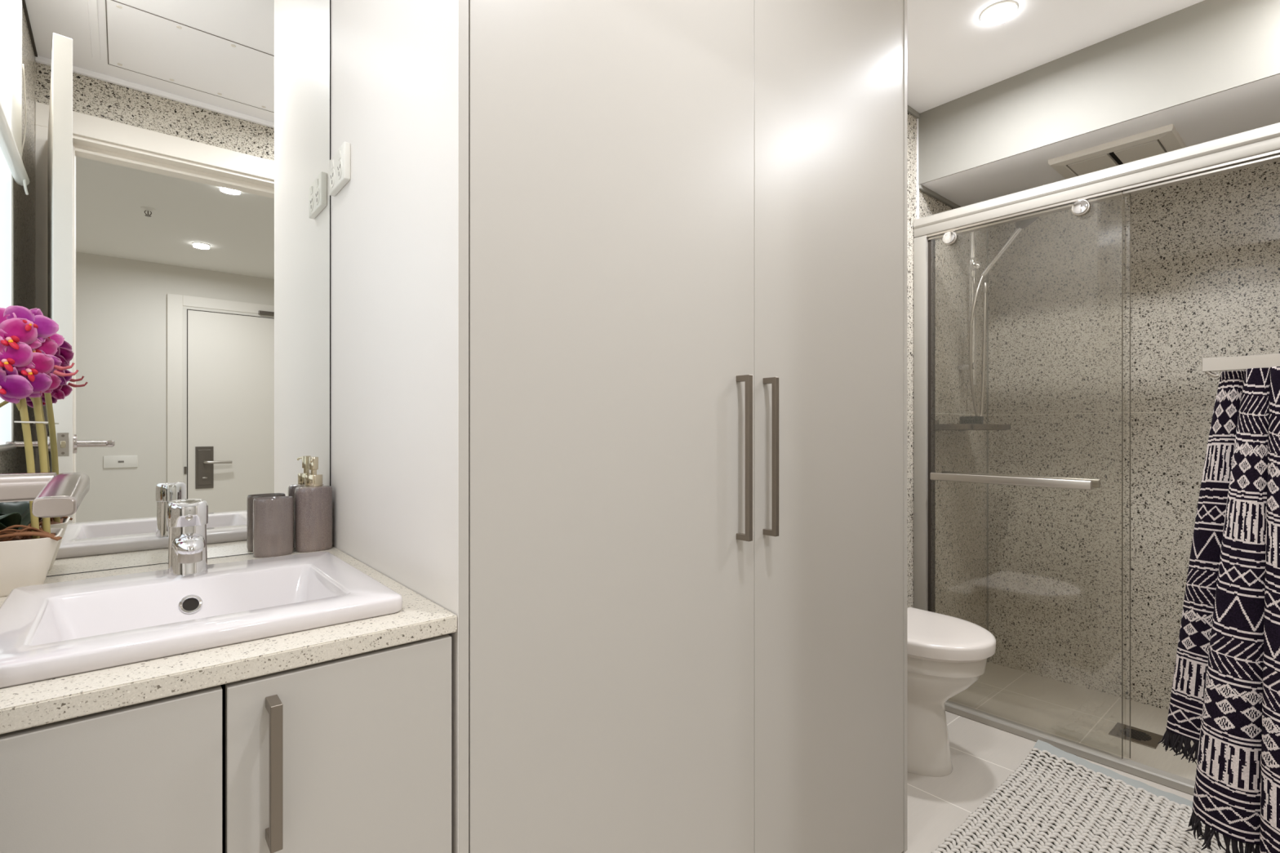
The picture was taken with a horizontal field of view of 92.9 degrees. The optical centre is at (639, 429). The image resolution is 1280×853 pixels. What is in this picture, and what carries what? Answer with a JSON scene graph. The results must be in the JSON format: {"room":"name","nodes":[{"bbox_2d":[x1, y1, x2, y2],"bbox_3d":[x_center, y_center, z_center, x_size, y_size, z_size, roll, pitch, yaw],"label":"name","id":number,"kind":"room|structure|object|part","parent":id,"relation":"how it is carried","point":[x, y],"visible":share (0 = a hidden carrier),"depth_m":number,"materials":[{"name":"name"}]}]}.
{"room":"bathroom","nodes":[
{"label":"bathroom","id":0,"kind":"room"},
{"bbox_2d":[46,0,330,577],"bbox_3d":[-0.444,-0.101,1.590,1.859,2.456,0.120,0,0,-40],"label":"wall","id":1,"kind":"structure","parent":0,"point":[330,0],"depth_m":1.32,"materials":[{"name":"white paint"}]},
{"bbox_2d":[0,0,329,576],"bbox_3d":[-0.890,-0.531,1.127,0.577,1.556,0.006,0,0,-40],"label":"vanity mirror","id":2,"kind":"object","parent":1,"relation":"attached to","point":[165,197],"visible":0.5,"depth_m":1.13,"materials":[{"name":"silver metal"}]},
{"bbox_2d":[906,111,986,630],"bbox_3d":[0.977,-0.083,2.638,1.697,2.492,0.359,0,0,-40],"label":"wall","id":3,"kind":"structure","parent":0,"point":[961,507],"depth_m":2.80,"materials":[{"name":"stone"}]},
{"bbox_2d":[916,118,919,218],"bbox_3d":[1.171,-0.101,2.563,0.010,2.416,0.006,0,0,-40],"label":"seal","id":4,"kind":"object","parent":3,"relation":"attached to","point":[917,184],"visible":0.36,"depth_m":2.56,"materials":[{"name":"white paint"}]},
{"bbox_2d":[906,104,960,208],"bbox_3d":[1.097,-1.171,2.496,1.697,0.315,0.014,0,0,-40],"label":"crown molding","id":5,"kind":"structure","parent":3,"relation":"attached to","point":[909,109],"depth_m":2.62,"materials":[{"name":"grey paint"}]},
{"bbox_2d":[935,420,1010,431],"bbox_3d":[1.450,-0.017,2.680,0.420,0.050,0.190,0,0,-40],"label":"shower shelf","id":6,"kind":"object","parent":3,"relation":"attached to","point":[961,427],"visible":0.78,"depth_m":2.55,"materials":[{"name":"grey glass"}]},
{"bbox_2d":[959,416,983,423],"bbox_3d":[1.461,-0.033,2.683,0.094,0.052,0.094,0,0,-40],"label":"tin","id":7,"kind":"object","parent":6,"relation":"on","point":[963,420],"visible":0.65,"depth_m":2.64,"materials":[{"name":"grey"}]},
{"bbox_3d":[1.450,-0.012,2.680,0.420,0.024,0.190,0,0,-40],"label":"rail","id":8,"kind":"part","parent":6,"relation":"part of","materials":[{"name":"grey metal"}]},
{"bbox_2d":[958,216,1039,416],"bbox_3d":[1.611,-0.503,2.732,0.327,0.919,0.116,0,0,40],"label":"shower rail","id":9,"kind":"object","parent":3,"relation":"attached to","point":[973,264],"visible":0.79,"depth_m":2.79,"materials":[{"name":"silver metal"}]},
{"bbox_3d":[1.530,-0.578,2.800,0.029,0.745,0.029,0,0,-40],"label":"rail","id":10,"kind":"part","parent":9,"relation":"part of","materials":[{"name":"silver metal"}]},
{"bbox_2d":[902,662,1197,852],"bbox_3d":[0.689,1.197,1.476,3.839,0.140,1.919,0,0,-40],"label":"floor","id":11,"kind":"structure","parent":0,"point":[1081,715],"depth_m":2.24,"materials":[{"name":"tile"}]},
{"bbox_2d":[0,634,451,852],"bbox_3d":[-0.669,0.701,0.867,0.576,0.852,0.687,0,0,-40],"label":"vanity cabinet","id":12,"kind":"object","parent":11,"relation":"on","point":[352,753],"visible":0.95,"depth_m":0.66,"materials":[{"name":"grey"}]},
{"bbox_3d":[-0.571,0.650,0.553,0.316,0.747,0.018,0,0,-40],"label":"door","id":13,"kind":"part","parent":12,"relation":"part of","materials":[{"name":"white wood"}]},
{"bbox_2d":[0,546,457,734],"bbox_3d":[-0.677,0.260,0.877,0.578,0.022,0.653,0,0,-40],"label":"countertop","id":14,"kind":"structure","parent":12,"relation":"on","point":[35,704],"depth_m":0.67,"materials":[{"name":"stone"}]},
{"bbox_2d":[0,305,79,597],"bbox_3d":[-0.967,0.033,0.925,0.178,0.432,0.148,0,0,38],"label":"potted orchid","id":15,"kind":"object","parent":14,"relation":"on","point":[29,341],"visible":0.98,"depth_m":0.91,"materials":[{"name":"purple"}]},
{"bbox_3d":[-0.944,-0.083,0.867,0.068,0.050,0.028,0,0,-23],"label":"flower","id":16,"kind":"part","parent":15,"relation":"part of","materials":[{"name":"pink plant"}]},
{"bbox_3d":[-0.941,-0.114,0.864,0.067,0.058,0.016,0,0,-22],"label":"flower","id":17,"kind":"part","parent":15,"relation":"part of","materials":[{"name":"pink plant"}]},
{"bbox_3d":[-0.943,-0.152,0.870,0.074,0.061,0.024,0,0,-40],"label":"flower","id":18,"kind":"part","parent":15,"relation":"part of","materials":[{"name":"pink plant"}]},
{"bbox_3d":[-0.920,-0.065,0.878,0.066,0.054,0.030,0,0,-40],"label":"flower","id":19,"kind":"part","parent":15,"relation":"part of","materials":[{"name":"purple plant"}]},
{"bbox_3d":[-0.915,-0.099,0.874,0.014,0.060,0.067,0,0,42],"label":"flower","id":20,"kind":"part","parent":15,"relation":"part of","materials":[{"name":"pink plant"}]},
{"bbox_3d":[-0.949,-0.047,0.888,0.015,0.038,0.078,0,0,26],"label":"stem","id":21,"kind":"part","parent":15,"relation":"part of","materials":[{"name":"green plant"}]},
{"bbox_3d":[-0.916,-0.131,0.882,0.070,0.065,0.015,0,0,-44],"label":"flower","id":22,"kind":"part","parent":15,"relation":"part of","materials":[{"name":"pink plant"}]},
{"bbox_3d":[-0.936,0.026,0.927,0.011,0.290,0.037,0,0,12],"label":"stem","id":23,"kind":"part","parent":15,"relation":"part of","materials":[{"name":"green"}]},
{"bbox_3d":[-0.907,-0.156,0.905,0.014,0.053,0.061,0,0,39],"label":"flower","id":24,"kind":"part","parent":15,"relation":"part of","materials":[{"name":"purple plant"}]},
{"bbox_3d":[-0.979,0.206,0.934,0.132,0.085,0.132,0,0,-40],"label":"pot","id":25,"kind":"part","parent":15,"relation":"part of","materials":[{"name":"beige ceramic"}]},
{"bbox_3d":[-0.907,-0.093,0.897,0.021,0.055,0.063,0,0,31],"label":"flower","id":26,"kind":"part","parent":15,"relation":"part of","materials":[{"name":"pink plant"}]},
{"bbox_3d":[-0.915,-0.073,0.901,0.025,0.049,0.065,0,0,31],"label":"flower","id":27,"kind":"part","parent":15,"relation":"part of","materials":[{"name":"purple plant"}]},
{"bbox_3d":[-0.937,0.035,0.950,0.011,0.271,0.029,0,0,11],"label":"stem","id":28,"kind":"part","parent":15,"relation":"part of","materials":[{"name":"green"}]},
{"bbox_3d":[-0.914,-0.122,0.912,0.013,0.051,0.061,0,0,29],"label":"flower","id":29,"kind":"part","parent":15,"relation":"part of","materials":[{"name":"pink plant"}]},
{"bbox_3d":[-0.906,-0.101,0.919,0.017,0.039,0.049,0,0,19],"label":"flower","id":30,"kind":"part","parent":15,"relation":"part of","materials":[{"name":"pink plant"}]},
{"bbox_3d":[-0.912,-0.075,0.925,0.018,0.037,0.048,0,0,21],"label":"flower","id":31,"kind":"part","parent":15,"relation":"part of","materials":[{"name":"pink plant"}]},
{"bbox_3d":[-0.919,-0.140,0.933,0.024,0.042,0.053,0,0,29],"label":"flower","id":32,"kind":"part","parent":15,"relation":"part of","materials":[{"name":"pink plant"}]},
{"bbox_2d":[0,551,402,688],"bbox_3d":[-0.612,0.272,0.853,0.415,0.090,0.413,0,0,-40],"label":"washbasin","id":33,"kind":"object","parent":14,"relation":"in","point":[52,630],"visible":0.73,"depth_m":0.82,"materials":[{"name":"white ceramic"}]},
{"bbox_2d":[166,498,208,575],"bbox_3d":[-0.710,0.170,0.958,0.053,0.114,0.094,0,0,-40],"label":"tap","id":34,"kind":"object","parent":33,"relation":"on","point":[187,519],"visible":1,"depth_m":0.95,"materials":[{"name":"silver metal"}]},
{"bbox_3d":[-0.705,0.180,0.953,0.043,0.035,0.079,0,0,-40],"label":"spout","id":35,"kind":"part","parent":34,"relation":"part of","materials":[{"name":"silver metal"}]},
{"bbox_2d":[253,496,293,557],"bbox_3d":[-0.729,0.192,1.210,0.069,0.114,0.047,0,0,-40],"label":"tumbler","id":36,"kind":"object","parent":14,"relation":"on","point":[273,517],"visible":1,"depth_m":1.19,"materials":[{"name":"beige ceramic"}]},
{"bbox_2d":[294,457,332,552],"bbox_3d":[-0.675,0.152,1.260,0.069,0.193,0.056,0,0,-40],"label":"soap dispenser","id":37,"kind":"object","parent":14,"relation":"on","point":[313,500],"visible":1,"depth_m":1.24,"materials":[{"name":"beige ceramic"}]},
{"bbox_3d":[-0.676,0.087,1.262,0.012,0.013,0.012,0,0,-40],"label":"pump rod","id":38,"kind":"part","parent":37,"relation":"part of","materials":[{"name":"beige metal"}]},
{"bbox_3d":[-0.400,0.374,0.665,0.012,0.157,0.032,0,0,-40],"label":"handle","id":39,"kind":"part","parent":12,"relation":"part of","materials":[{"name":"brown metal"}]},
{"bbox_3d":[-0.352,0.650,0.739,0.250,0.747,0.018,0,0,-40],"label":"door","id":40,"kind":"part","parent":12,"relation":"part of","materials":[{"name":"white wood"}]},
{"bbox_2d":[330,0,906,852],"bbox_3d":[0.034,-0.101,1.463,1.260,2.455,0.689,0,0,-40],"label":"wardrobe","id":41,"kind":"object","parent":11,"relation":"on","point":[618,288],"visible":1,"depth_m":1.07,"materials":[{"name":"grey laminate"}]},
{"bbox_2d":[328,141,350,195],"bbox_3d":[-0.614,-0.529,1.240,0.016,0.073,0.116,0,0,-40],"label":"power socket","id":42,"kind":"object","parent":41,"relation":"attached to","point":[340,163],"visible":1,"depth_m":1.22,"materials":[{"name":"white plastic"}]},
{"bbox_2d":[329,168,334,187],"bbox_3d":[-0.635,-0.519,1.257,0.001,0.037,0.037,0,0,-40],"label":"outlet","id":43,"kind":"object","parent":42,"relation":"attached to","point":[331,171],"depth_m":1.26,"materials":[{"name":"grey plastic"}]},
{"bbox_2d":[336,160,342,179],"bbox_3d":[-0.600,-0.519,1.216,0.001,0.037,0.037,0,0,-40],"label":"outlet","id":44,"kind":"object","parent":42,"relation":"attached to","point":[339,162],"depth_m":1.21,"materials":[{"name":"grey plastic"}]},
{"bbox_3d":[-0.451,-0.101,1.072,0.016,2.455,0.658,0,0,-40],"label":"panel","id":45,"kind":"part","parent":41,"relation":"part of","materials":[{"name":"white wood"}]},
{"bbox_3d":[-0.007,-0.102,1.030,0.603,2.446,0.018,0,0,-40],"label":"door","id":46,"kind":"part","parent":41,"relation":"part of","materials":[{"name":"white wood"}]},
{"bbox_3d":[0.201,0.054,1.174,0.012,0.318,0.032,0,0,-40],"label":"handle","id":47,"kind":"part","parent":41,"relation":"part of","materials":[{"name":"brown metal"}]},
{"bbox_3d":[0.264,0.054,1.227,0.012,0.318,0.032,0,0,-40],"label":"handle","id":48,"kind":"part","parent":41,"relation":"part of","materials":[{"name":"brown metal"}]},
{"bbox_3d":[0.460,-0.102,1.427,0.620,2.446,0.018,0,0,-40],"label":"door","id":49,"kind":"part","parent":41,"relation":"part of","materials":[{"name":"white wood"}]},
{"bbox_3d":[0.498,-0.101,1.877,0.016,2.455,0.658,0,0,-40],"label":"panel","id":50,"kind":"part","parent":41,"relation":"part of","materials":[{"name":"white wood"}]},
{"bbox_2d":[906,607,995,777],"bbox_3d":[0.949,0.894,2.074,0.376,0.466,0.464,0,0,-40],"label":"toilet","id":51,"kind":"object","parent":11,"relation":"on","point":[947,655],"visible":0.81,"depth_m":1.97,"materials":[{"name":"beige ceramic"}]},
{"bbox_3d":[0.983,0.712,2.033,0.362,0.010,0.332,0,0,-40],"label":"seat","id":52,"kind":"part","parent":51,"relation":"part of","materials":[{"name":"beige plastic"}]},
{"bbox_3d":[0.987,0.684,2.028,0.376,0.047,0.345,0,0,-40],"label":"lid","id":53,"kind":"part","parent":51,"relation":"part of","materials":[{"name":"beige plastic"}]},
{"bbox_2d":[931,739,1255,852],"bbox_3d":[1.219,1.108,1.512,1.107,0.036,0.728,0,0,-40],"label":"bath mat","id":54,"kind":"object","parent":11,"relation":"on","point":[1056,801],"visible":0.91,"depth_m":1.75,"materials":[{"name":"grey fabric"}]},
{"bbox_2d":[913,122,1279,795],"bbox_3d":[1.607,0.139,2.033,0.118,2.048,1.378,0,0,-40],"label":"shower door frame","id":55,"kind":"structure","parent":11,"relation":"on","point":[1261,145],"depth_m":2.22,"materials":[{"name":"silver metal"}]},
{"bbox_2d":[1108,722,1163,749],"bbox_3d":[1.885,1.161,2.315,0.140,0.004,0.140,0,0,-40],"label":"floor drain","id":56,"kind":"object","parent":11,"relation":"on","point":[1140,736],"visible":0.88,"depth_m":2.31,"materials":[{"name":"silver metal"}]},
{"bbox_2d":[906,0,1204,113],"bbox_3d":[0.696,-1.379,1.468,3.839,0.100,1.939,0,0,-40],"label":"ceiling","id":57,"kind":"structure","parent":0,"point":[952,55],"depth_m":2.05,"materials":[{"name":"white paint"}]},
{"bbox_2d":[979,0,1017,25],"bbox_3d":[1.140,-1.322,1.936,0.105,0.014,0.105,0,0,-40],"label":"recessed light","id":58,"kind":"object","parent":57,"relation":"in","point":[999,12],"visible":1,"depth_m":1.92,"materials":[{"name":"white plastic"}]},
{"bbox_2d":[918,0,1279,207],"bbox_3d":[1.900,-1.181,2.281,0.750,0.297,1.380,0,0,-40],"label":"wall","id":59,"kind":"structure","parent":0,"point":[1204,48],"depth_m":2.08,"materials":[{"name":"grey paint"}]},
{"bbox_2d":[1048,124,1186,178],"bbox_3d":[1.816,-1.020,2.307,0.360,0.024,0.363,0,0,-40],"label":"exhaust fan","id":60,"kind":"object","parent":59,"relation":"attached to","point":[1165,139],"visible":0.59,"depth_m":2.22,"materials":[{"name":"white plastic"}]},
{"bbox_3d":[1.770,-1.015,2.360,0.258,0.014,0.122,0,0,-40],"label":"lamp shade","id":61,"kind":"part","parent":60,"relation":"part of","materials":[{"name":"white plastic"}]},
{"bbox_3d":[1.862,-1.015,2.252,0.258,0.014,0.122,0,0,-40],"label":"lamp shade","id":62,"kind":"part","parent":60,"relation":"part of","materials":[{"name":"white plastic"}]},
{"bbox_2d":[988,160,1279,711],"bbox_3d":[2.148,-0.083,2.662,0.120,2.492,1.839,0,0,-40],"label":"wall","id":63,"kind":"structure","parent":0,"point":[1205,252],"depth_m":2.66,"materials":[{"name":"stone"}]},
{"bbox_2d":[986,228,988,662],"bbox_3d":[1.739,0.067,3.046,0.006,2.193,0.006,0,0,-40],"label":"seal","id":64,"kind":"object","parent":63,"relation":"attached to","point":[987,228],"visible":0.57,"depth_m":3.04,"materials":[{"name":"grey paint"}]},
{"bbox_3d":[1.315,-0.083,0.801,3.759,2.492,0.120,0,0,-40],"label":"doorway","id":65,"kind":"structure","parent":0,"visible":0},
{"bbox_2d":[0,472,89,517],"bbox_3d":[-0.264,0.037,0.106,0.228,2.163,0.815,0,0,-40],"label":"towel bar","id":66,"kind":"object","parent":65,"relation":"attached to","point":[51,495],"depth_m":0.40,"materials":[{"name":"white paint"}]},
{"bbox_3d":[-0.375,0.041,0.396,0.019,0.021,0.111,0,0,-39],"label":"lever","id":67,"kind":"part","parent":66,"relation":"part of","materials":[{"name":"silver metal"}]},
{"bbox_2d":[1201,353,1279,377],"bbox_3d":[1.360,-0.141,1.180,0.060,0.060,0.400,0,0,-40],"label":"towel rail","id":68,"kind":"object","parent":65,"relation":"attached to","point":[1262,361],"visible":1,"depth_m":1.28,"materials":[{"name":"silver metal"}]},
{"bbox_2d":[1157,366,1279,852],"bbox_3d":[1.277,0.409,1.315,0.185,1.075,0.403,0,0,-3],"label":"towel","id":69,"kind":"object","parent":68,"relation":"hanging from","point":[1225,695],"visible":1,"depth_m":1.26,"materials":[{"name":"black fabric"}]}
]}

